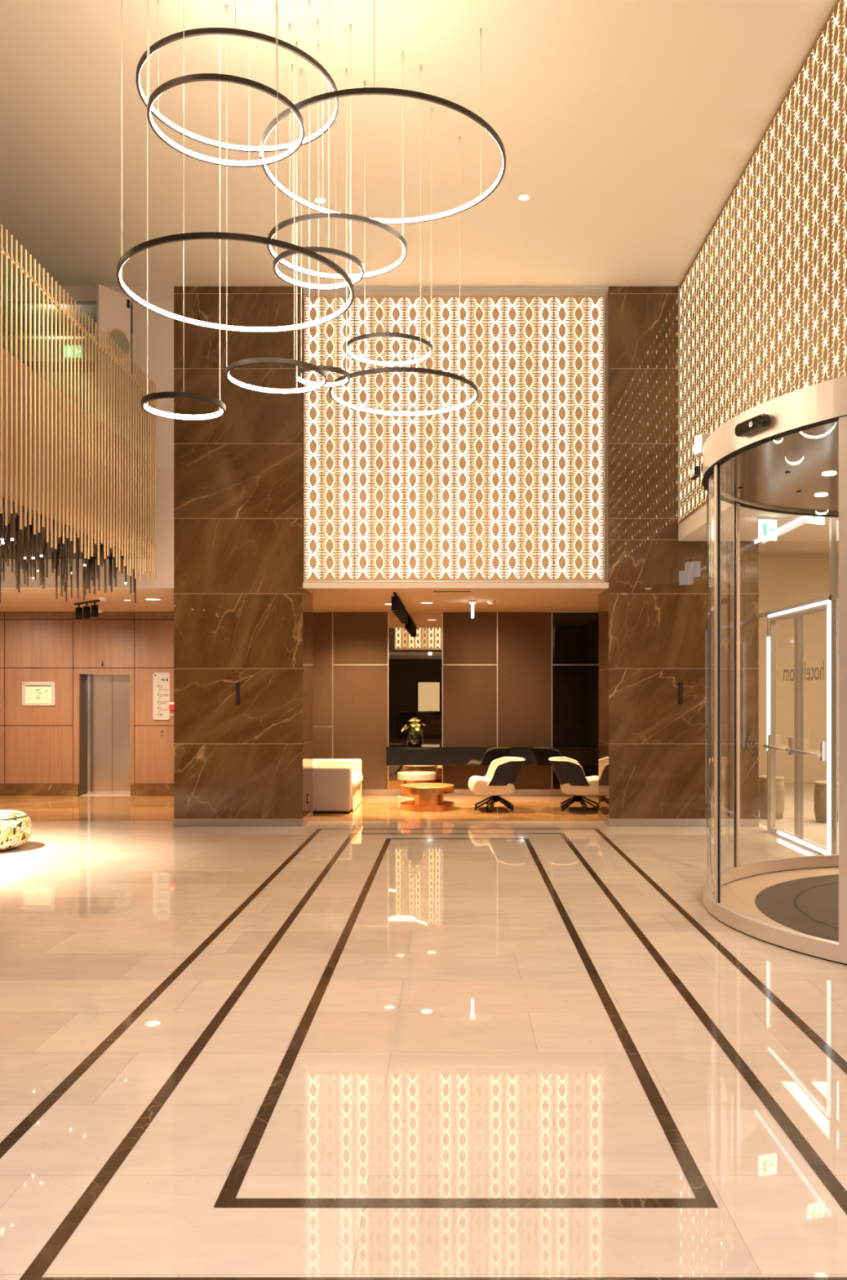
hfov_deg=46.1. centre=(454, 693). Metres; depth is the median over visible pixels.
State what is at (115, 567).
rod
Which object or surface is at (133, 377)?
brass rod
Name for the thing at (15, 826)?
pouf
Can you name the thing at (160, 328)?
wall
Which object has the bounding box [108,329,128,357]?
speaker grille
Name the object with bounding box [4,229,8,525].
brass rod
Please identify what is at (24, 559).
rod
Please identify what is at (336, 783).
sofa
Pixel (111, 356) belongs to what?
brass rod
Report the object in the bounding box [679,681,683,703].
handle
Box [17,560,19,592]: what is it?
rod
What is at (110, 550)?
gallery slab
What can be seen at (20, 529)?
rod
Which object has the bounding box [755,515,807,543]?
light strip
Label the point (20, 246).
brass rod
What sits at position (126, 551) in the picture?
rod
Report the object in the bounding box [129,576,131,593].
rod
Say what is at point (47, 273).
brass rod
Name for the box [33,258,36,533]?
brass rod
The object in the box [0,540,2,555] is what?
rod
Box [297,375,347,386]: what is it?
diffuser
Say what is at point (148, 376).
brass rod
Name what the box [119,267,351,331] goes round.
diffuser
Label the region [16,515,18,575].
rod
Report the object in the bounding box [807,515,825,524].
exit sign
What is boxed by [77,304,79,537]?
brass rod
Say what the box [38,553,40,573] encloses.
rod
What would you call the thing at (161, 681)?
sign
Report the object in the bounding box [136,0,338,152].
pendant lamp
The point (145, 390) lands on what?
brass rod
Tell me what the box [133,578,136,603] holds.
rod
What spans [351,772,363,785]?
throw pillow
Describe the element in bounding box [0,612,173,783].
wall
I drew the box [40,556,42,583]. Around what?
rod
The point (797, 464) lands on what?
door
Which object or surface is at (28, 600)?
ceiling
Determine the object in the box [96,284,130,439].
door
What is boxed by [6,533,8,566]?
rod
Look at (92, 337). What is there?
brass rod
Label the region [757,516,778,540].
exit sign
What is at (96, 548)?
rod
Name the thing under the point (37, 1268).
trim
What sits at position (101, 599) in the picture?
smoke detector
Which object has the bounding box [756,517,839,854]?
trim
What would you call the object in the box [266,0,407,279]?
pendant lamp
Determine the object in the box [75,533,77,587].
rod
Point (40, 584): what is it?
rod
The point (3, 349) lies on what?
trim
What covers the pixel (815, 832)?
ground
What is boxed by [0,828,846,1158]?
trim
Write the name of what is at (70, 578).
rod
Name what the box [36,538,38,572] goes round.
light
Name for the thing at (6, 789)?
baseboard
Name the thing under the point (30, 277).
brass rod
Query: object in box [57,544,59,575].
rod
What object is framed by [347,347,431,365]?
diffuser
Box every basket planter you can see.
[759,774,785,819]
[814,780,839,822]
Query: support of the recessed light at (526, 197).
in the ceiling at (628, 126)
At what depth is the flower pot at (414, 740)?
16.32 m
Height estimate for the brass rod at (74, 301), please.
2.513 m
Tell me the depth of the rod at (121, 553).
12.14 m
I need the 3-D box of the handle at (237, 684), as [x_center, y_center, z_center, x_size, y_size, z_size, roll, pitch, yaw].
[-2.770,0.000,12.724,0.048,0.280,0.012,0,0,0]
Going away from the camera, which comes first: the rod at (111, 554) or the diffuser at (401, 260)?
the diffuser at (401, 260)
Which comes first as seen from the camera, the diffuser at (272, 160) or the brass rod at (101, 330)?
the diffuser at (272, 160)
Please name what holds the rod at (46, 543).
hanging from the gallery slab
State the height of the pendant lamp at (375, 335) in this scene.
2.194 m
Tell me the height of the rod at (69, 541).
0.470 m
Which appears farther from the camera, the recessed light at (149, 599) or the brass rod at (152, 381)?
the recessed light at (149, 599)
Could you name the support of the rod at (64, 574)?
hanging from the gallery slab
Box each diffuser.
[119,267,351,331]
[138,53,336,151]
[143,404,222,419]
[150,99,302,165]
[227,373,324,393]
[262,128,503,222]
[269,244,404,278]
[275,263,362,288]
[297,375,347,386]
[331,388,476,415]
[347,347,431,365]
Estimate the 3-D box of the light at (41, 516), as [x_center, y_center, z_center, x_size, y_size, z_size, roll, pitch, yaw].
[-3.990,-1.546,9.607,0.025,0.448,0.025,0,0,0]
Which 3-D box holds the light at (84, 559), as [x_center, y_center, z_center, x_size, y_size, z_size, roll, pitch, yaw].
[-4.007,-1.606,10.776,0.025,0.448,0.025,0,0,0]
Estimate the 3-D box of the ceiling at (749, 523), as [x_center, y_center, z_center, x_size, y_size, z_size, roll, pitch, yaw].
[3.450,-1.960,8.665,1.100,0.020,8.130,0,0,0]
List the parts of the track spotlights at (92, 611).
track rail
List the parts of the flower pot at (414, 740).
pot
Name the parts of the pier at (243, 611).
skirting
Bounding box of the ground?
[759,782,839,854]
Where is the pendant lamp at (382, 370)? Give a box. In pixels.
[329,65,478,416]
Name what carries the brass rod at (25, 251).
hanging from the rail
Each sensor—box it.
[690,466,701,479]
[735,413,771,436]
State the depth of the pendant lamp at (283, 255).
7.53 m
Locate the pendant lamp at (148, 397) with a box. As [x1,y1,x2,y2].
[141,0,226,420]
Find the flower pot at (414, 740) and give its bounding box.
[401,717,425,746]
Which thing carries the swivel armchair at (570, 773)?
on the floor
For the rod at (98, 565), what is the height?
0.580 m
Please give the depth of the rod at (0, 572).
12.50 m
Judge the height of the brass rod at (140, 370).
2.545 m
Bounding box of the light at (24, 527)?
[23,514,26,559]
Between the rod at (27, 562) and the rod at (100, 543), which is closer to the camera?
the rod at (100, 543)
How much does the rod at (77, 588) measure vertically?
0.580 m
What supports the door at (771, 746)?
attached to the window
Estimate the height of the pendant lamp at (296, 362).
2.811 m
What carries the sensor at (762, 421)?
attached to the door at (797, 464)
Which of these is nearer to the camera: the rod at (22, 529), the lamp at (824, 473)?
the lamp at (824, 473)
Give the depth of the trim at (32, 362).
14.36 m
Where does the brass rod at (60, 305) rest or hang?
hanging from the rail
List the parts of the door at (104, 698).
door, sill, door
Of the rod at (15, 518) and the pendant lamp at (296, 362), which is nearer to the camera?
the pendant lamp at (296, 362)
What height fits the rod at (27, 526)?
0.470 m
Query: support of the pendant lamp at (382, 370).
hanging from the ceiling at (628, 126)
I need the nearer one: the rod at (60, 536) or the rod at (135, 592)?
the rod at (60, 536)
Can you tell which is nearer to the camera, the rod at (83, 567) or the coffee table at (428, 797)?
the rod at (83, 567)
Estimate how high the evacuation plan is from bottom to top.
0.400 m
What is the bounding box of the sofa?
[312,759,363,813]
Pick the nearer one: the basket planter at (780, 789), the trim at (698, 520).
the trim at (698, 520)
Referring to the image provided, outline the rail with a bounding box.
[2,249,154,401]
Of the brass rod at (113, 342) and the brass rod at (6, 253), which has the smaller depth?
the brass rod at (6, 253)
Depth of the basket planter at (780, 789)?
13.48 m
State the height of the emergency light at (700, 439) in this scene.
0.170 m
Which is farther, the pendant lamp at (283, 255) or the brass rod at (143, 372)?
the brass rod at (143, 372)
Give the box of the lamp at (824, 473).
[822,471,836,475]
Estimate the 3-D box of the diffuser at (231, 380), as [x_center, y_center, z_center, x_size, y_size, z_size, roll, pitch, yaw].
[-1.357,-2.423,7.600,0.740,0.034,0.740,0,0,0]
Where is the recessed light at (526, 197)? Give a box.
[516,194,531,201]
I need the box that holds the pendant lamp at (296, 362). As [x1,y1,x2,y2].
[225,0,327,394]
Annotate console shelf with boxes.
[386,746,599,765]
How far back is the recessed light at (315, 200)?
10.51 m
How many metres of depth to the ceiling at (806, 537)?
17.57 m
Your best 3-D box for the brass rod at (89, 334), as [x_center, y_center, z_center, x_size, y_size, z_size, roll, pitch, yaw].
[-3.787,-2.659,10.310,0.028,2.522,0.021,0,0,0]
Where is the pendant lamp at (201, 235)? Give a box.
[116,0,354,333]
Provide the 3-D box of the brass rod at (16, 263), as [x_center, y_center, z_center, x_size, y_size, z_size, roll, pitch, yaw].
[-3.787,-2.743,8.600,0.028,2.354,0.021,0,0,0]
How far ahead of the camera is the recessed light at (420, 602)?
14.88 m
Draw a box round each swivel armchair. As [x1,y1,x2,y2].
[468,756,525,812]
[549,756,599,812]
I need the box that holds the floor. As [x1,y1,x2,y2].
[0,795,846,1279]
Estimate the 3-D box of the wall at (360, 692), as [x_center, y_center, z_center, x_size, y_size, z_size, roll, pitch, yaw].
[-3.200,0.170,16.875,11.600,3.060,0.550,0,0,0]
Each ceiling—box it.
[0,0,835,287]
[0,588,606,612]
[681,506,807,541]
[759,516,839,552]
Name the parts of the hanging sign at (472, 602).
lit blade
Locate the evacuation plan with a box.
[22,681,55,706]
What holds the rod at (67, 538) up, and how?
hanging from the gallery slab
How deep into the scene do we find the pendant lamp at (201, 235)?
6.73 m
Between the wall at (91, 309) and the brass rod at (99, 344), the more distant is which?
the wall at (91, 309)
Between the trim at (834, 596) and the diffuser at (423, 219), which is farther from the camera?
the trim at (834, 596)
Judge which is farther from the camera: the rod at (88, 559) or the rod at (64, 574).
the rod at (88, 559)
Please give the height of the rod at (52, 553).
0.250 m
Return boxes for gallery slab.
[1,497,139,559]
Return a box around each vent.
[433,591,471,591]
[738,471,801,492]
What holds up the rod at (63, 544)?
hanging from the gallery slab
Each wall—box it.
[0,286,173,588]
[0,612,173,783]
[0,612,551,789]
[2,304,132,446]
[303,288,608,582]
[759,552,839,782]
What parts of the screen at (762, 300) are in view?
screen panel, screen panel, screen panel, screen panel, screen panel, screen panel, screen panel, screen panel, screen panel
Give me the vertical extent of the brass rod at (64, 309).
2.463 m
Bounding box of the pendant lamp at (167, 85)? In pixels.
[146,0,305,167]
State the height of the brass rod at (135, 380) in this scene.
2.550 m
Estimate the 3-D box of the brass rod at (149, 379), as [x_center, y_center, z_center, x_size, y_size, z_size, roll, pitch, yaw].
[-3.787,-2.725,12.400,0.028,2.391,0.021,0,0,0]
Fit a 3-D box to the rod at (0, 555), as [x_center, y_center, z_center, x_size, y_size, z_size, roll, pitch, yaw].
[-4.266,-1.430,9.351,0.021,0.580,0.021,0,0,22]
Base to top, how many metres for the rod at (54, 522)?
0.470 m
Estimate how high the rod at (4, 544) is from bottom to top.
0.470 m
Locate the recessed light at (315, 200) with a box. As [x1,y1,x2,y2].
[312,196,327,204]
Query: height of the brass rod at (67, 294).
2.394 m
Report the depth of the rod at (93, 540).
11.09 m
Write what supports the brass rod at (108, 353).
hanging from the rail
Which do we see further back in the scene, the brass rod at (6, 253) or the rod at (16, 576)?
the rod at (16, 576)
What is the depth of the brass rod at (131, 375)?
11.63 m
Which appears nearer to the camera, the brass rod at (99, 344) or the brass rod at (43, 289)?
the brass rod at (43, 289)
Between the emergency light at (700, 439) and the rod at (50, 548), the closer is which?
the emergency light at (700, 439)
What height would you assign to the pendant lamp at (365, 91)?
1.348 m
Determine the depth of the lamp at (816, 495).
8.79 m
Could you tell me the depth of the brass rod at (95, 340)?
10.49 m
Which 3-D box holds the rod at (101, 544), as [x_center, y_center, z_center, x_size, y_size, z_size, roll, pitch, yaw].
[-4.069,-1.595,11.479,0.021,0.250,0.021,0,0,22]
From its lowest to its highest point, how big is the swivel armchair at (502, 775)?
0.755 m
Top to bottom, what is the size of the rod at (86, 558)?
0.580 m
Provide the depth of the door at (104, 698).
16.85 m
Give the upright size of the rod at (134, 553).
0.470 m
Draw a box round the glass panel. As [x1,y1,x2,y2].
[552,612,599,789]
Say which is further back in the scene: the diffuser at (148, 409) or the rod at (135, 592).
the rod at (135, 592)
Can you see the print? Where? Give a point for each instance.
(31, 691)
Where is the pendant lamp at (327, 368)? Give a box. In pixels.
[293,43,350,387]
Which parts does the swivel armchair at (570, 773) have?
leg, leg, swivel post, seat, leg, leg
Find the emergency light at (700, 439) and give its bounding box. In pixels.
[694,432,711,456]
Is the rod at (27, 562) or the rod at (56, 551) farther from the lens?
the rod at (27, 562)
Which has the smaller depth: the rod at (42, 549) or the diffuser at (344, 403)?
the diffuser at (344, 403)
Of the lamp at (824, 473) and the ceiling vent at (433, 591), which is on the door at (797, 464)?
the lamp at (824, 473)
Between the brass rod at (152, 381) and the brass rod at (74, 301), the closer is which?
the brass rod at (74, 301)
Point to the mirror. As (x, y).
(415, 646)
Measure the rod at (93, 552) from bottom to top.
0.470 m
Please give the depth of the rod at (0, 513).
8.82 m
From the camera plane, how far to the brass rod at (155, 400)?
12.58 m
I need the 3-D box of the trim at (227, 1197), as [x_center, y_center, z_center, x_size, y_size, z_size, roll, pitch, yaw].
[0.039,1.699,7.479,1.671,0.001,8.382,0,0,0]
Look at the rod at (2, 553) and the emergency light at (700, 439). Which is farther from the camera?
the rod at (2, 553)
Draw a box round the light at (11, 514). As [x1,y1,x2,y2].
[10,502,13,540]
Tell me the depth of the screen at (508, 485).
12.76 m
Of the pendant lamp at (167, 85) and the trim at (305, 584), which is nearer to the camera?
the pendant lamp at (167, 85)
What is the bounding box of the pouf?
[0,809,32,851]
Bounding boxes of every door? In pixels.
[79,673,130,795]
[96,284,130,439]
[702,375,846,964]
[764,600,831,854]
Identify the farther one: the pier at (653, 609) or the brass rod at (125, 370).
the pier at (653, 609)
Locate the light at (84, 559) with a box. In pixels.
[83,534,85,566]
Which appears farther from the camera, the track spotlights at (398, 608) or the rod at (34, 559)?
the track spotlights at (398, 608)
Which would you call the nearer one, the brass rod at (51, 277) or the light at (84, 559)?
the brass rod at (51, 277)
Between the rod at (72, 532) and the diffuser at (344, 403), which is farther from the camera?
the rod at (72, 532)
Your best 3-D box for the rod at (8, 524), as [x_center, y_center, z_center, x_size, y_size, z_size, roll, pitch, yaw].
[-4.515,-1.595,10.081,0.021,0.250,0.021,0,0,22]
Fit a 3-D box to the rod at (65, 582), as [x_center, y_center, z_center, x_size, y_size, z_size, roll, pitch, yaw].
[-4.825,-1.430,12.356,0.021,0.580,0.021,0,0,22]
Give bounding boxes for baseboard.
[0,783,173,795]
[361,789,599,795]
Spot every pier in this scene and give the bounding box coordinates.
[173,286,313,826]
[598,286,759,826]
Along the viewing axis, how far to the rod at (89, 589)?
12.34 m
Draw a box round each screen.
[303,294,604,582]
[678,0,846,525]
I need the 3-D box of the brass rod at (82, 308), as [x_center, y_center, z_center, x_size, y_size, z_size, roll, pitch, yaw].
[-3.787,-2.680,10.120,0.028,2.480,0.021,0,0,0]
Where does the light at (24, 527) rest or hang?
hanging from the gallery slab
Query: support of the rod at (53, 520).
hanging from the gallery slab
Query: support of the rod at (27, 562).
hanging from the gallery slab
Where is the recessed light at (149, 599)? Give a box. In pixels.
[144,598,161,600]
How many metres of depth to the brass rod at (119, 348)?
11.25 m
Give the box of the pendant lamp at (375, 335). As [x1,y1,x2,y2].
[345,80,433,366]
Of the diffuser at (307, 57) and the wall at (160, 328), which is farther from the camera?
the wall at (160, 328)
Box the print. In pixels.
[22,683,51,700]
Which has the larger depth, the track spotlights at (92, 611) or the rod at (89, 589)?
the track spotlights at (92, 611)
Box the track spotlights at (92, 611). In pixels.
[74,600,99,619]
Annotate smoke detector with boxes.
[97,597,107,602]
[487,600,496,604]
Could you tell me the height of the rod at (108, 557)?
0.360 m
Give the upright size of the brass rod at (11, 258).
2.378 m
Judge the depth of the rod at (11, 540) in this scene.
10.24 m
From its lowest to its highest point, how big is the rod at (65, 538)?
0.580 m
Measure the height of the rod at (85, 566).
0.580 m
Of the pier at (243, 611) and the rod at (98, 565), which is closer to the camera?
the rod at (98, 565)
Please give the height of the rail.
0.024 m
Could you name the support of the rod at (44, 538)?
hanging from the gallery slab
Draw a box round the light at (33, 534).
[31,518,34,559]
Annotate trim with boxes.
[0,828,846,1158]
[2,336,132,342]
[2,347,149,559]
[18,833,846,1279]
[22,361,132,371]
[213,838,718,1207]
[302,582,608,588]
[312,612,599,789]
[678,499,733,541]
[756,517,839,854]
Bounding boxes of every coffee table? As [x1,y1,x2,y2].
[397,771,435,802]
[400,782,454,811]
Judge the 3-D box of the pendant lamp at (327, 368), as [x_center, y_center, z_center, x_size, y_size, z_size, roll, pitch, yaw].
[-1.089,-3.905,8.200,0.459,2.622,0.459,0,0,0]
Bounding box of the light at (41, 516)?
[40,515,42,556]
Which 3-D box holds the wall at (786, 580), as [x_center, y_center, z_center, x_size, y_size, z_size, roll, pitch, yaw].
[6.500,-0.550,10.000,5.200,4.500,20.000,0,0,0]
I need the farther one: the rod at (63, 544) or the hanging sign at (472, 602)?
the hanging sign at (472, 602)
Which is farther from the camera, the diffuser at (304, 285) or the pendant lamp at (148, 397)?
the diffuser at (304, 285)
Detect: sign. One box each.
[64,344,84,359]
[152,672,169,719]
[469,600,476,617]
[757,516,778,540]
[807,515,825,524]
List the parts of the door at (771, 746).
frame, glass lettering, frame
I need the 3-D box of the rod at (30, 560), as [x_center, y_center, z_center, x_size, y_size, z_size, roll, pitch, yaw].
[-4.537,-1.485,10.645,0.021,0.470,0.021,0,0,22]
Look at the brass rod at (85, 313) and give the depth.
10.21 m
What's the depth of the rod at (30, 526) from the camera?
10.07 m
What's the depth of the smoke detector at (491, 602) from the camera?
14.56 m
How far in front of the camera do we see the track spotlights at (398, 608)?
13.89 m
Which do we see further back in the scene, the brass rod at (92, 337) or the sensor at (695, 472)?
the brass rod at (92, 337)
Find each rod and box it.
[0,224,3,513]
[0,497,4,538]
[0,513,0,540]
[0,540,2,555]
[0,555,1,572]
[0,572,0,603]
[2,553,4,581]
[3,512,5,562]
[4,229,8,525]
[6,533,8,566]
[8,524,9,548]
[9,235,13,513]
[11,540,13,572]
[14,240,18,512]
[14,518,16,544]
[15,544,17,589]
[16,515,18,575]
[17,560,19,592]
[19,244,22,528]
[19,528,20,560]
[20,505,23,568]
[23,559,25,584]
[24,249,27,526]
[26,513,28,562]
[26,562,28,582]
[28,254,32,524]
[29,524,31,559]
[29,559,31,577]
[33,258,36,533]
[33,533,35,580]
[37,263,41,532]
[37,532,39,553]
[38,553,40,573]
[39,573,41,585]
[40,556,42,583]
[42,267,45,527]
[42,549,44,588]
[44,537,45,560]
[45,517,48,577]
[46,272,49,542]
[48,532,51,555]
[50,276,53,547]
[51,552,53,573]
[53,520,53,545]
[53,521,55,568]
[54,280,57,549]
[55,551,57,599]
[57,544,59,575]
[58,284,62,537]
[60,536,62,549]
[60,549,62,595]
[62,288,65,543]
[62,528,64,573]
[63,573,65,591]
[64,524,66,582]
[65,582,66,601]
[66,293,69,537]
[66,537,67,580]
[68,525,71,572]
[70,297,73,541]
[70,577,71,598]
[71,532,72,566]
[73,300,76,552]
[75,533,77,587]
[76,551,79,599]
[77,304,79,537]
[80,307,84,552]
[82,552,84,594]
[84,311,87,558]
[84,566,85,595]
[85,535,88,589]
[88,315,90,559]
[88,555,90,592]
[88,559,88,589]
[90,550,92,580]
[91,318,93,556]
[92,551,93,586]
[93,539,94,551]
[93,556,95,594]
[94,321,97,543]
[96,547,97,578]
[97,325,100,564]
[97,564,99,591]
[99,542,101,564]
[100,328,103,543]
[101,544,102,566]
[103,332,106,559]
[104,559,106,592]
[106,334,110,555]
[108,556,110,585]
[110,337,112,548]
[110,553,112,591]
[112,341,115,556]
[114,546,116,586]
[115,344,118,567]
[118,346,121,570]
[120,552,122,573]
[121,350,124,555]
[124,352,126,565]
[124,551,126,581]
[127,355,129,574]
[129,358,132,576]
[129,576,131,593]
[132,360,134,568]
[133,553,134,591]
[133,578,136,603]
[134,364,137,578]
[137,366,139,568]
[139,368,142,579]
[142,371,144,574]
[144,373,146,571]
[146,376,149,582]
[149,378,151,571]
[151,381,153,582]
[154,383,156,579]
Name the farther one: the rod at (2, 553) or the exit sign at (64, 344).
the exit sign at (64, 344)
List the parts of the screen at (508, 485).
screen panel, screen panel, screen panel, screen panel, screen panel, screen panel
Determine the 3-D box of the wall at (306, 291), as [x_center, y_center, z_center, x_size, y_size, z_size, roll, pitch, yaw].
[0.020,-3.330,13.075,3.920,3.771,0.510,0,0,0]
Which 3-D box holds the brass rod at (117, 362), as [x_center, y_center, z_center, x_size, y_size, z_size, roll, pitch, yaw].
[-3.787,-2.669,11.165,0.028,2.502,0.021,0,0,0]
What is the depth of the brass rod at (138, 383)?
11.92 m
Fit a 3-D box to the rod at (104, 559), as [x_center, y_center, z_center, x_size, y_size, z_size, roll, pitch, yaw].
[-3.940,-1.430,11.226,0.021,0.580,0.021,0,0,22]
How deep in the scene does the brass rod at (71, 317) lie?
9.83 m
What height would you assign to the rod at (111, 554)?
0.470 m
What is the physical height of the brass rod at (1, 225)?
2.411 m
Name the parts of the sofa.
backrest, arm, arm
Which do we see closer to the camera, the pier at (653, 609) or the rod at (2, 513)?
the rod at (2, 513)
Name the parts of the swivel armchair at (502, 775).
leg, leg, seat, leg, swivel post, leg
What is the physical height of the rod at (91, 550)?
0.360 m
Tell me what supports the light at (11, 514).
hanging from the gallery slab
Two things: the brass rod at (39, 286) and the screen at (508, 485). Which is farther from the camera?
the screen at (508, 485)
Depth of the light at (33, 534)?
9.75 m
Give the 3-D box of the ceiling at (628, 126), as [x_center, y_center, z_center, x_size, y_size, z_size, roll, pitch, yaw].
[-2.910,-5.266,6.590,12.180,0.100,12.380,0,0,0]
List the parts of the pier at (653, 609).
skirting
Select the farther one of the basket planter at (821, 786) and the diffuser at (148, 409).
the basket planter at (821, 786)
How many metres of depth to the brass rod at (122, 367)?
11.35 m
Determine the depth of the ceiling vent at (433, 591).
13.20 m
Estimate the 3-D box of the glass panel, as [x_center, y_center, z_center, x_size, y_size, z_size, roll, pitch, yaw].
[2.115,0.119,16.610,0.950,2.952,0.020,0,0,0]
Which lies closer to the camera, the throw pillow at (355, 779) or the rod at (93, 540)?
the rod at (93, 540)
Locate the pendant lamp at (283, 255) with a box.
[273,0,364,289]
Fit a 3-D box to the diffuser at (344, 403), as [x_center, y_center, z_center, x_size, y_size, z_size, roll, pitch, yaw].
[-0.449,-2.687,8.900,1.302,0.034,1.302,0,0,0]
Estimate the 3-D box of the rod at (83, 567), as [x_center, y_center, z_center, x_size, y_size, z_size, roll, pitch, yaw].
[-4.235,-1.430,11.356,0.021,0.580,0.021,0,0,22]
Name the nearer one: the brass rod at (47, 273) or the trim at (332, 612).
the brass rod at (47, 273)
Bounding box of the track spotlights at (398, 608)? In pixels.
[391,591,408,623]
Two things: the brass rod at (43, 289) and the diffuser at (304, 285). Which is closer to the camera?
the diffuser at (304, 285)
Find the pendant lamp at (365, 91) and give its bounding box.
[259,0,506,224]
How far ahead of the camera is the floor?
4.73 m
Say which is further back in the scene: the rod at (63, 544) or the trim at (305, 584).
the trim at (305, 584)
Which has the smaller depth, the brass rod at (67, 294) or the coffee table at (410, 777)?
the brass rod at (67, 294)
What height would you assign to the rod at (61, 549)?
0.580 m
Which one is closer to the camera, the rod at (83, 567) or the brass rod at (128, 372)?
the rod at (83, 567)
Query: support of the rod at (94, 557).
hanging from the gallery slab
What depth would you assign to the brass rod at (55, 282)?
9.45 m
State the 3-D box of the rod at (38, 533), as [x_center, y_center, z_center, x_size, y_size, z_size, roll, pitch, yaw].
[-4.024,-1.540,9.627,0.021,0.360,0.021,0,0,22]
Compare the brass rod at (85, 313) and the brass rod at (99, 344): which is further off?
the brass rod at (99, 344)
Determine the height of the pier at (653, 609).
6.916 m
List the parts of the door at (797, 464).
curved glass, post, post, rail, post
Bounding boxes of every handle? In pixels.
[235,682,239,704]
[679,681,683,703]
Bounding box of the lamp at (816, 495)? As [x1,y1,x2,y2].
[815,493,828,497]
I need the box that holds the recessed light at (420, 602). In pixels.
[419,602,434,604]
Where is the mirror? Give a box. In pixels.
[388,612,442,789]
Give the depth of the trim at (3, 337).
13.57 m
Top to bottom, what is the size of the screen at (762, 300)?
3.062 m
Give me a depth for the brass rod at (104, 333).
10.78 m
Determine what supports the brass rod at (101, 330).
hanging from the rail

